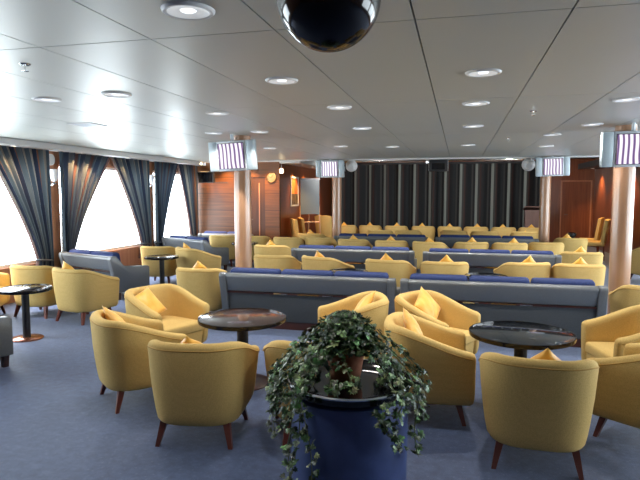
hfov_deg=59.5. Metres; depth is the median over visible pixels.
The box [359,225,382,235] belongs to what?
tub chair
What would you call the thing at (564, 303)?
lounge sofa
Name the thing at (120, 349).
tub chair
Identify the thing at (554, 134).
recessed light
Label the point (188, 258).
tub chair
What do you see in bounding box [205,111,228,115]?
recessed light
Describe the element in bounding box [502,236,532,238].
cushion
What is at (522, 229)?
tub chair
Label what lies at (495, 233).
tub chair
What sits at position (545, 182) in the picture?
pillar
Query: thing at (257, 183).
door
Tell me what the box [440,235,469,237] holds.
cushion
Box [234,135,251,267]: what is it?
pillar
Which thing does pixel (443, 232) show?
tub chair
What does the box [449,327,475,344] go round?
seat cushion
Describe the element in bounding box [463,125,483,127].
recessed light
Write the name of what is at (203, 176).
television
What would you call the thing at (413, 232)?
tub chair
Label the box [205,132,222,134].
recessed light
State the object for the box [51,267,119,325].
tub chair
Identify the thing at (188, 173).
drape
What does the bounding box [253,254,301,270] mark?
tub chair
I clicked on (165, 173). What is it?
drape
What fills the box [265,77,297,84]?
recessed light
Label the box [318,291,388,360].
tub chair
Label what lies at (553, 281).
cushion
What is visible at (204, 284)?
tub chair
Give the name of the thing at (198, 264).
throw pillow
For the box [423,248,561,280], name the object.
lounge sofa
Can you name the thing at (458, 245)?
tub chair
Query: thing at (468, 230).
tub chair
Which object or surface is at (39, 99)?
recessed light
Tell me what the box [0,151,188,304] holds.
wall
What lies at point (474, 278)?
cushion
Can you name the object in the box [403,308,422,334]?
throw pillow
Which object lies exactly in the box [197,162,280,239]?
wall
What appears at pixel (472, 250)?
cushion
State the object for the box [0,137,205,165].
trim
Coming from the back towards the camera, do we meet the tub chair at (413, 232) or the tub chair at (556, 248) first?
the tub chair at (413, 232)
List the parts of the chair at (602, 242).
seat, backrest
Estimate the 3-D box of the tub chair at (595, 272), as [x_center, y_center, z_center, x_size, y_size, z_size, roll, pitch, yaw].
[3.667,0.671,7.993,0.707,0.725,0.664,1,5,14]
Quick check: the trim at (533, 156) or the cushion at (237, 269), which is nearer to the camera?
the cushion at (237, 269)
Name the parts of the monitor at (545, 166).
casing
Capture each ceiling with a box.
[0,0,639,160]
[570,157,599,158]
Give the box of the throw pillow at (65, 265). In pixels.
[61,260,73,268]
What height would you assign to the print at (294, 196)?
0.300 m
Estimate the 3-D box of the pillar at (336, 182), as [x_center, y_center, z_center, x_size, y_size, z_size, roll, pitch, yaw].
[0.420,-0.867,14.037,0.260,2.778,0.260,1,5,14]
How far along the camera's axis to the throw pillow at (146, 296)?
5.70 m
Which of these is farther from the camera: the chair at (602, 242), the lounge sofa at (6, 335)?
the chair at (602, 242)
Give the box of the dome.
[276,0,380,52]
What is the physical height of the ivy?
1.108 m
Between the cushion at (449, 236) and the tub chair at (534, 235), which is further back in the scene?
the tub chair at (534, 235)
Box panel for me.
[549,159,595,242]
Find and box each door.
[251,177,264,235]
[559,180,592,246]
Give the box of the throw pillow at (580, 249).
[574,246,585,251]
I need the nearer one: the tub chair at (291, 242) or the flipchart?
the tub chair at (291, 242)
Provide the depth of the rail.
15.62 m
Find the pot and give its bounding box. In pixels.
[328,347,364,382]
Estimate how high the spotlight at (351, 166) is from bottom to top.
0.541 m
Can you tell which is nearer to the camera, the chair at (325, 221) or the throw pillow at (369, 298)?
the throw pillow at (369, 298)
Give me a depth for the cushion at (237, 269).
7.02 m
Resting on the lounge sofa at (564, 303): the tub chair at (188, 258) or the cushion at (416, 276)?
the cushion at (416, 276)
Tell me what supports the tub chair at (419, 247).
on the floor
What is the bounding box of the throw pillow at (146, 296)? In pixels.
[135,286,167,313]
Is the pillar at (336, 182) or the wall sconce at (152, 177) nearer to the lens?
the wall sconce at (152, 177)
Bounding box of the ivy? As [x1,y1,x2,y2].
[265,309,432,479]
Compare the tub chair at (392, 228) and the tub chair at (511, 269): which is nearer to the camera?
the tub chair at (511, 269)
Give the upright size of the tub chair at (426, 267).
0.725 m
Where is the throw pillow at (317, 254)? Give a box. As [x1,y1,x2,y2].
[314,251,323,256]
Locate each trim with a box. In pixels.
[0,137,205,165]
[202,156,599,162]
[279,161,315,168]
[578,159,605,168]
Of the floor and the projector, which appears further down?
the floor
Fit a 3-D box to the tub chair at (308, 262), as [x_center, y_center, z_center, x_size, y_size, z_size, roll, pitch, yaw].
[0.081,0.598,8.860,0.707,0.725,0.664,4,6,42]
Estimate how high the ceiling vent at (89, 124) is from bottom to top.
0.009 m
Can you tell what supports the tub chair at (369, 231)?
on the floor
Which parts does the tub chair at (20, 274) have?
leg, leg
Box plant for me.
[568,232,575,237]
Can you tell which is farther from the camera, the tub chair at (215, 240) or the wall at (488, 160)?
the wall at (488, 160)
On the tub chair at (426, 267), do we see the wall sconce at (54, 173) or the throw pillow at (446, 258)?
the throw pillow at (446, 258)
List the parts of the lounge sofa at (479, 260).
panel, panel, panel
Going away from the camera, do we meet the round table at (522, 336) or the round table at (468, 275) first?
the round table at (522, 336)
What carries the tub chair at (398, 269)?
on the floor
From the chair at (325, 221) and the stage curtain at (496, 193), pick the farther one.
the stage curtain at (496, 193)
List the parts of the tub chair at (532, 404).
leg, leg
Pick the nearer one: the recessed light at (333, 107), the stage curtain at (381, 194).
the recessed light at (333, 107)
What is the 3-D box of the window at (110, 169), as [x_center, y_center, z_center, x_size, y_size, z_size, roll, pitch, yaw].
[-4.255,-0.603,11.060,0.060,1.650,2.770,1,5,14]
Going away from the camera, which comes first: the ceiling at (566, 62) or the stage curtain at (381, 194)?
the ceiling at (566, 62)
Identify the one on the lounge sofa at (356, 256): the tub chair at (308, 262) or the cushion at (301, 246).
the cushion at (301, 246)
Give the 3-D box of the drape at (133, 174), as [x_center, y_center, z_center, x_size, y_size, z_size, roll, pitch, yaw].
[-3.938,-0.637,11.662,0.182,2.117,1.330,1,5,17]
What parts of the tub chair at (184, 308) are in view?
seat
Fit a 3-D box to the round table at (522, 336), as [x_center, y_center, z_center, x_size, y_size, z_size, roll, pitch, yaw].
[1.595,1.028,4.466,0.806,0.603,0.806,1,5,14]
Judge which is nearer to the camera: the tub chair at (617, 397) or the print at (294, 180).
the tub chair at (617, 397)
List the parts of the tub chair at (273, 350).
leg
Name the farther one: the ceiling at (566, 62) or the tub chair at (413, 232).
the tub chair at (413, 232)
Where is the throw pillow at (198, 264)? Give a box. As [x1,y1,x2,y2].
[193,261,207,268]
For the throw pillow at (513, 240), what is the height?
0.407 m
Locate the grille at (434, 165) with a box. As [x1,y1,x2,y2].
[432,163,444,168]
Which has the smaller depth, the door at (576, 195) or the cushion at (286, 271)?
the cushion at (286, 271)
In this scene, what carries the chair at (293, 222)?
on the floor
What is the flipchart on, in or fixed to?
on the floor
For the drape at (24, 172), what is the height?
2.117 m
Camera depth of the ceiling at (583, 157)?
17.60 m
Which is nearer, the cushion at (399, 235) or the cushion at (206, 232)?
the cushion at (399, 235)
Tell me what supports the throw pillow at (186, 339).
on the tub chair at (213, 384)
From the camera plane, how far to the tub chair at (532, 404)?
3.30 m
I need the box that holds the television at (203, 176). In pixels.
[197,171,227,182]
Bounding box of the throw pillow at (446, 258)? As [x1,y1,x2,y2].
[439,255,452,261]
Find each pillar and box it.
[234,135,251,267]
[332,177,341,237]
[538,176,550,241]
[607,125,637,313]
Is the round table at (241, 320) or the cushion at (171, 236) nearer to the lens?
the round table at (241, 320)
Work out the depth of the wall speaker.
9.42 m
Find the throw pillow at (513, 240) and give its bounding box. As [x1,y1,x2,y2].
[509,238,518,242]
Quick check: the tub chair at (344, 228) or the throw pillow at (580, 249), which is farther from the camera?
the tub chair at (344, 228)
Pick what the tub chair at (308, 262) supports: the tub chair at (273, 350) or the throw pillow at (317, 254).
the throw pillow at (317, 254)
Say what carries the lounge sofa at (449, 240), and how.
on the floor
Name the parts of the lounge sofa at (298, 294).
panel, panel, rail, panel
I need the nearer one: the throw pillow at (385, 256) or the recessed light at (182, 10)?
the recessed light at (182, 10)
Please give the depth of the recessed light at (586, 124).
6.50 m
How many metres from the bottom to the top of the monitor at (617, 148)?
0.509 m
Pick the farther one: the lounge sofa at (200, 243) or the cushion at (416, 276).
the lounge sofa at (200, 243)
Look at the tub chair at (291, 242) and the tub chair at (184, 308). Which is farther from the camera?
the tub chair at (291, 242)
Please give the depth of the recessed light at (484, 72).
3.71 m
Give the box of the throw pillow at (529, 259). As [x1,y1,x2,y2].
[521,255,535,262]
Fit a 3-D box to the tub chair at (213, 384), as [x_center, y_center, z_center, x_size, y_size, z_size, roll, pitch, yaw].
[-0.826,1.011,3.948,0.707,0.725,0.664,0,5,5]
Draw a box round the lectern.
[523,201,538,227]
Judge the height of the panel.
2.780 m
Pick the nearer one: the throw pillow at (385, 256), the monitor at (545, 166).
the throw pillow at (385, 256)
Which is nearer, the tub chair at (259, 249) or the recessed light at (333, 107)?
the recessed light at (333, 107)
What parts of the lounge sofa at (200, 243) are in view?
panel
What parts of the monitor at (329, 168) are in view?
casing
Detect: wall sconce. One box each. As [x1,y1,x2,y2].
[50,169,58,185]
[150,175,154,186]
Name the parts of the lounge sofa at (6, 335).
leg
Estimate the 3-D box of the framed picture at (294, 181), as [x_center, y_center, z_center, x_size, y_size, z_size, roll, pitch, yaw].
[-0.694,-1.326,15.309,0.030,0.800,0.720,1,5,14]
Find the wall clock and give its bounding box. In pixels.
[267,172,275,182]
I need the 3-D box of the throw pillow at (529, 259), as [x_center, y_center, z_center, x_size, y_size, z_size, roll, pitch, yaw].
[2.989,0.409,8.072,0.427,0.407,0.187,2,5,19]
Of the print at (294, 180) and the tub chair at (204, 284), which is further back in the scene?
the print at (294, 180)
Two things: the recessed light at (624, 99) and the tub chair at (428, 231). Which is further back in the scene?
the tub chair at (428, 231)
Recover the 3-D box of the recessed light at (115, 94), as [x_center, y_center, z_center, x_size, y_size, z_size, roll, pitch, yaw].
[-1.648,-1.177,4.539,0.236,0.012,0.236,1,5,14]
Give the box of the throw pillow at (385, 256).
[380,253,392,259]
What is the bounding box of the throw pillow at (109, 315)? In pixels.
[102,306,124,321]
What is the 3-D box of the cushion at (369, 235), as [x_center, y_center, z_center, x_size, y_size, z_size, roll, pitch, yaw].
[1.433,0.027,13.000,0.661,0.330,0.150,1,14,14]
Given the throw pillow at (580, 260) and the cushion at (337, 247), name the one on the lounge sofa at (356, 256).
the cushion at (337, 247)
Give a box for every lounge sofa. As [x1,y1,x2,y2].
[0,316,12,366]
[59,249,149,299]
[161,235,228,269]
[198,231,253,262]
[219,267,399,330]
[291,245,416,272]
[334,233,427,250]
[400,273,607,347]
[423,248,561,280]
[435,235,538,247]
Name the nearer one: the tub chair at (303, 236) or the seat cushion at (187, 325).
the seat cushion at (187, 325)
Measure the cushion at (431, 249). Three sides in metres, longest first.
0.661 x 0.330 x 0.150 m
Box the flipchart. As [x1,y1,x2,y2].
[300,178,320,232]
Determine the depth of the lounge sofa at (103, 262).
9.05 m
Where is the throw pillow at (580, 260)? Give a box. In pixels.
[572,257,586,263]
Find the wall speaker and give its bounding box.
[49,154,54,164]
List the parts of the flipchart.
leg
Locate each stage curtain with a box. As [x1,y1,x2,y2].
[341,162,436,241]
[436,161,539,236]
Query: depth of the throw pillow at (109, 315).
4.61 m
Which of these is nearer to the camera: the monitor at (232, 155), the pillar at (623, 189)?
the pillar at (623, 189)
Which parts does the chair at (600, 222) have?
backrest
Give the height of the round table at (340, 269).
0.603 m
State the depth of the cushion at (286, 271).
6.87 m
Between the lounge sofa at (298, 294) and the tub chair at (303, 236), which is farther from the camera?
the tub chair at (303, 236)
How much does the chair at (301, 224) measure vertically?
1.041 m
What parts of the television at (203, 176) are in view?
casing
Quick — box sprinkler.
[19,63,30,71]
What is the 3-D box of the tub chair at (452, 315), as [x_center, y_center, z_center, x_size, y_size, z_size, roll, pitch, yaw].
[1.077,0.892,5.359,0.664,0.725,0.707,4,6,42]
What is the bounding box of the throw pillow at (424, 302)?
[413,286,440,318]
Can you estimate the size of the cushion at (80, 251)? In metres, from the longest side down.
0.608 x 0.330 x 0.150 m
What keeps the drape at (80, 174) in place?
hanging from the wall at (129, 256)
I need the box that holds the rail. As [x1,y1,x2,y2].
[344,158,535,161]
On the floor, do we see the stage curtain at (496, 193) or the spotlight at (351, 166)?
the stage curtain at (496, 193)
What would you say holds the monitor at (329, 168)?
hanging from the ceiling at (566, 62)
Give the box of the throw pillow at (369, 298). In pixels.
[355,290,375,308]
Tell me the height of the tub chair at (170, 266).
0.725 m
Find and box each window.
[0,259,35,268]
[58,164,139,250]
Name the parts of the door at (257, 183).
rail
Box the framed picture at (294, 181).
[290,176,298,205]
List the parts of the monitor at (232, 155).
casing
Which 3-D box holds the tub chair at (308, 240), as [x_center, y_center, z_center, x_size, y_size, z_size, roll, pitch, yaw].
[0.018,0.275,12.712,0.707,0.725,0.664,1,5,14]
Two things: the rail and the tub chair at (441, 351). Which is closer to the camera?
the tub chair at (441, 351)
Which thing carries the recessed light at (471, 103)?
in the ceiling at (566, 62)
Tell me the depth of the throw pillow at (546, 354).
3.36 m
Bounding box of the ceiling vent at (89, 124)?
[67,122,106,126]
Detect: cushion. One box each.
[69,249,93,253]
[91,251,120,260]
[162,316,203,334]
[169,235,188,238]
[186,236,208,242]
[204,231,227,233]
[230,267,281,273]
[281,269,333,275]
[299,245,333,248]
[334,246,370,249]
[334,271,388,277]
[339,233,366,235]
[368,234,395,236]
[372,246,408,250]
[396,234,425,237]
[410,273,467,280]
[429,248,468,252]
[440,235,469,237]
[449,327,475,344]
[469,249,510,253]
[469,275,529,282]
[470,235,500,237]
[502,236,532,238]
[511,250,553,254]
[530,277,594,285]
[585,342,614,357]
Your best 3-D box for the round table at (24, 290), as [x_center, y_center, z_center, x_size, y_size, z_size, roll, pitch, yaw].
[-3.433,0.854,6.538,0.586,0.603,0.586,1,5,14]
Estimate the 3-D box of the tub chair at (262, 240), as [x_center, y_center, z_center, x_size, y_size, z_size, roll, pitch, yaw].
[-1.470,0.241,13.109,0.707,0.725,0.664,1,5,14]
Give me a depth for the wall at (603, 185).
16.08 m
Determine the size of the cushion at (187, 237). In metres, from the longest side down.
0.608 x 0.330 x 0.150 m
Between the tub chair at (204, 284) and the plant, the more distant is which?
the plant
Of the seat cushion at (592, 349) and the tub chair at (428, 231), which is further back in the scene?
the tub chair at (428, 231)
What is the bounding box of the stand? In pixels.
[287,359,412,479]
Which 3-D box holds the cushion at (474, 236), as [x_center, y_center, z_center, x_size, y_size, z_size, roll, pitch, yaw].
[3.719,0.063,12.580,0.661,0.330,0.150,1,14,14]
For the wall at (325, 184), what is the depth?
15.77 m
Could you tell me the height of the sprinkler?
0.044 m
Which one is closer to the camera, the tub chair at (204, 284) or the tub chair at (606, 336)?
the tub chair at (606, 336)
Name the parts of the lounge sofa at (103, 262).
panel, rail, panel, panel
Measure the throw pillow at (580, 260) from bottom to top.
0.407 m
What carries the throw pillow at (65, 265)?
on the tub chair at (81, 291)
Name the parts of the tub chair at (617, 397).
leg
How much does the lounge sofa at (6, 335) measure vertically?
0.753 m
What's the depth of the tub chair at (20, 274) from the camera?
7.56 m
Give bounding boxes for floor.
[0,246,639,479]
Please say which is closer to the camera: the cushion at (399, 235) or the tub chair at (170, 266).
the tub chair at (170, 266)
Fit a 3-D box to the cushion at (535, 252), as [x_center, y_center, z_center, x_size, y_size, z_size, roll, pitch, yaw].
[3.512,0.339,9.284,0.661,0.330,0.150,1,14,14]
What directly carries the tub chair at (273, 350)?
on the floor
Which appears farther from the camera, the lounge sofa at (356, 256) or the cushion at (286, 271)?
the lounge sofa at (356, 256)
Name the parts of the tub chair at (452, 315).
seat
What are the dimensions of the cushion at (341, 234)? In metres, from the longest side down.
0.661 x 0.330 x 0.150 m
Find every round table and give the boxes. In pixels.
[0,284,52,342]
[144,254,178,283]
[197,308,286,390]
[331,268,367,273]
[464,273,506,278]
[469,321,576,357]
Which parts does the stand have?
dish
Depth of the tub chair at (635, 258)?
10.55 m
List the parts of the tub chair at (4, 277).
seat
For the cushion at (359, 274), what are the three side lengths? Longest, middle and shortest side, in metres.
0.661 x 0.330 x 0.150 m
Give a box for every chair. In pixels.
[0,272,9,313]
[10,264,56,318]
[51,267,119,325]
[89,309,186,413]
[124,284,209,342]
[140,246,176,283]
[147,339,259,449]
[175,247,220,268]
[176,267,226,310]
[209,235,234,266]
[252,236,272,261]
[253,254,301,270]
[254,244,290,255]
[262,340,364,445]
[273,237,304,248]
[289,218,298,236]
[297,217,305,232]
[297,233,325,240]
[301,255,354,269]
[305,237,337,247]
[314,215,331,236]
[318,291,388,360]
[338,238,372,249]
[341,225,358,233]
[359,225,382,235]
[365,258,416,286]
[367,230,393,233]
[375,240,408,247]
[384,312,475,425]
[385,226,407,233]
[394,290,480,353]
[395,230,421,235]
[411,226,435,240]
[412,241,448,270]
[420,261,468,274]
[437,226,461,236]
[440,230,466,234]
[451,242,488,250]
[463,227,487,235]
[470,231,498,236]
[478,352,599,479]
[489,242,527,252]
[491,227,515,237]
[493,262,550,280]
[510,231,537,238]
[518,227,538,232]
[528,242,564,254]
[550,263,605,285]
[552,238,587,251]
[559,251,603,263]
[581,305,639,359]
[587,218,603,251]
[587,219,610,260]
[588,343,639,436]
[608,285,639,312]
[630,247,639,279]
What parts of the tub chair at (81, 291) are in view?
leg, leg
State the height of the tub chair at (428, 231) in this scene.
0.725 m
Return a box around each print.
[292,178,297,193]
[292,194,297,204]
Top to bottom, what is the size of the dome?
0.352 m
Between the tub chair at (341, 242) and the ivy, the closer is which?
the ivy
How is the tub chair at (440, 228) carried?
on the floor
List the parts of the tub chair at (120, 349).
leg, leg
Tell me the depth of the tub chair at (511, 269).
7.87 m
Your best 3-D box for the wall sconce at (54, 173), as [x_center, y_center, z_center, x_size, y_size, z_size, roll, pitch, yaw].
[-4.466,-1.032,9.386,0.197,0.305,0.170,1,5,14]
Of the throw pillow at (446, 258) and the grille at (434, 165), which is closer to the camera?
the throw pillow at (446, 258)
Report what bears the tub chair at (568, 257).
on the floor
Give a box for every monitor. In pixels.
[208,134,257,171]
[316,159,344,177]
[535,156,569,176]
[599,123,639,166]
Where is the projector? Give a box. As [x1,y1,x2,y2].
[426,159,448,171]
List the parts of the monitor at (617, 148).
casing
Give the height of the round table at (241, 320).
0.603 m
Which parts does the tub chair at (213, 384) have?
leg, leg, leg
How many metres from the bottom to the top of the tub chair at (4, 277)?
0.725 m
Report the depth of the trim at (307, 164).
14.61 m
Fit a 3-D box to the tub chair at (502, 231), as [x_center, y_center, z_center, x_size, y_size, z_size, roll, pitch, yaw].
[5.323,-0.025,16.279,0.707,0.725,0.664,1,5,14]
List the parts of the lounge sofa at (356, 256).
panel, panel, panel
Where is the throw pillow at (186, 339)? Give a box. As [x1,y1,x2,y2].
[181,336,202,343]
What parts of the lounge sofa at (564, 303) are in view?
panel, panel, rail, panel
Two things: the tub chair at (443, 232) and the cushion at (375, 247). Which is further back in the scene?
the tub chair at (443, 232)
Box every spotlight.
[346,161,356,171]
[522,158,534,170]
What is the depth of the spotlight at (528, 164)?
12.47 m
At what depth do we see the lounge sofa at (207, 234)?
13.84 m
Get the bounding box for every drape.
[0,145,53,266]
[58,151,110,251]
[111,157,151,257]
[153,161,177,245]
[178,164,198,236]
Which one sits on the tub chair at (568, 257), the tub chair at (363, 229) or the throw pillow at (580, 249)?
the throw pillow at (580, 249)
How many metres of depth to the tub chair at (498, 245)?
11.00 m
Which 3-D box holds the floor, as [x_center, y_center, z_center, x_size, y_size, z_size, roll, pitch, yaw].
[1.467,1.063,8.254,12.740,0.100,22.900,1,5,14]
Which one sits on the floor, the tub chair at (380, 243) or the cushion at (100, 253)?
the tub chair at (380, 243)
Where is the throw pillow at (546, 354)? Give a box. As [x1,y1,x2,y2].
[530,348,560,360]
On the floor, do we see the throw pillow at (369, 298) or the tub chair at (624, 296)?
the tub chair at (624, 296)
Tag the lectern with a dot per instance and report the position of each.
(531, 213)
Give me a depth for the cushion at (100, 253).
8.98 m
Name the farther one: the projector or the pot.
the projector
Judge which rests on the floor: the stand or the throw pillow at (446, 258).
the stand
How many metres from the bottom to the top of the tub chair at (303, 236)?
0.725 m
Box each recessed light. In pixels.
[31,97,61,102]
[101,91,131,97]
[160,1,214,20]
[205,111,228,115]
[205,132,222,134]
[250,131,267,132]
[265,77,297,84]
[327,105,351,109]
[353,127,370,129]
[462,101,489,105]
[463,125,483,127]
[465,68,501,76]
[543,133,560,135]
[581,123,603,125]
[612,97,639,102]
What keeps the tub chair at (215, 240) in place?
on the floor
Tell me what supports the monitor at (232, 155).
hanging from the ceiling at (566, 62)
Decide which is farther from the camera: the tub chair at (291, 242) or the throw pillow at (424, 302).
the tub chair at (291, 242)
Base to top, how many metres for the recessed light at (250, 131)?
0.012 m
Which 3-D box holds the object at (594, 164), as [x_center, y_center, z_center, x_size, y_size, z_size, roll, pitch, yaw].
[7.674,-2.062,14.756,0.550,0.160,5.630,1,5,14]
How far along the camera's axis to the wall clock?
14.04 m
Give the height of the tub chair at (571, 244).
0.725 m
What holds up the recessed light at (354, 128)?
in the ceiling at (566, 62)
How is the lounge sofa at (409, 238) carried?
on the floor
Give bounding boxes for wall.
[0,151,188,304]
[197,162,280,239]
[281,164,331,236]
[344,160,535,236]
[592,158,639,253]
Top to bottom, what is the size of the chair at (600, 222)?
1.041 m
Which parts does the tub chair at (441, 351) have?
leg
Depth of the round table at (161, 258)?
9.73 m

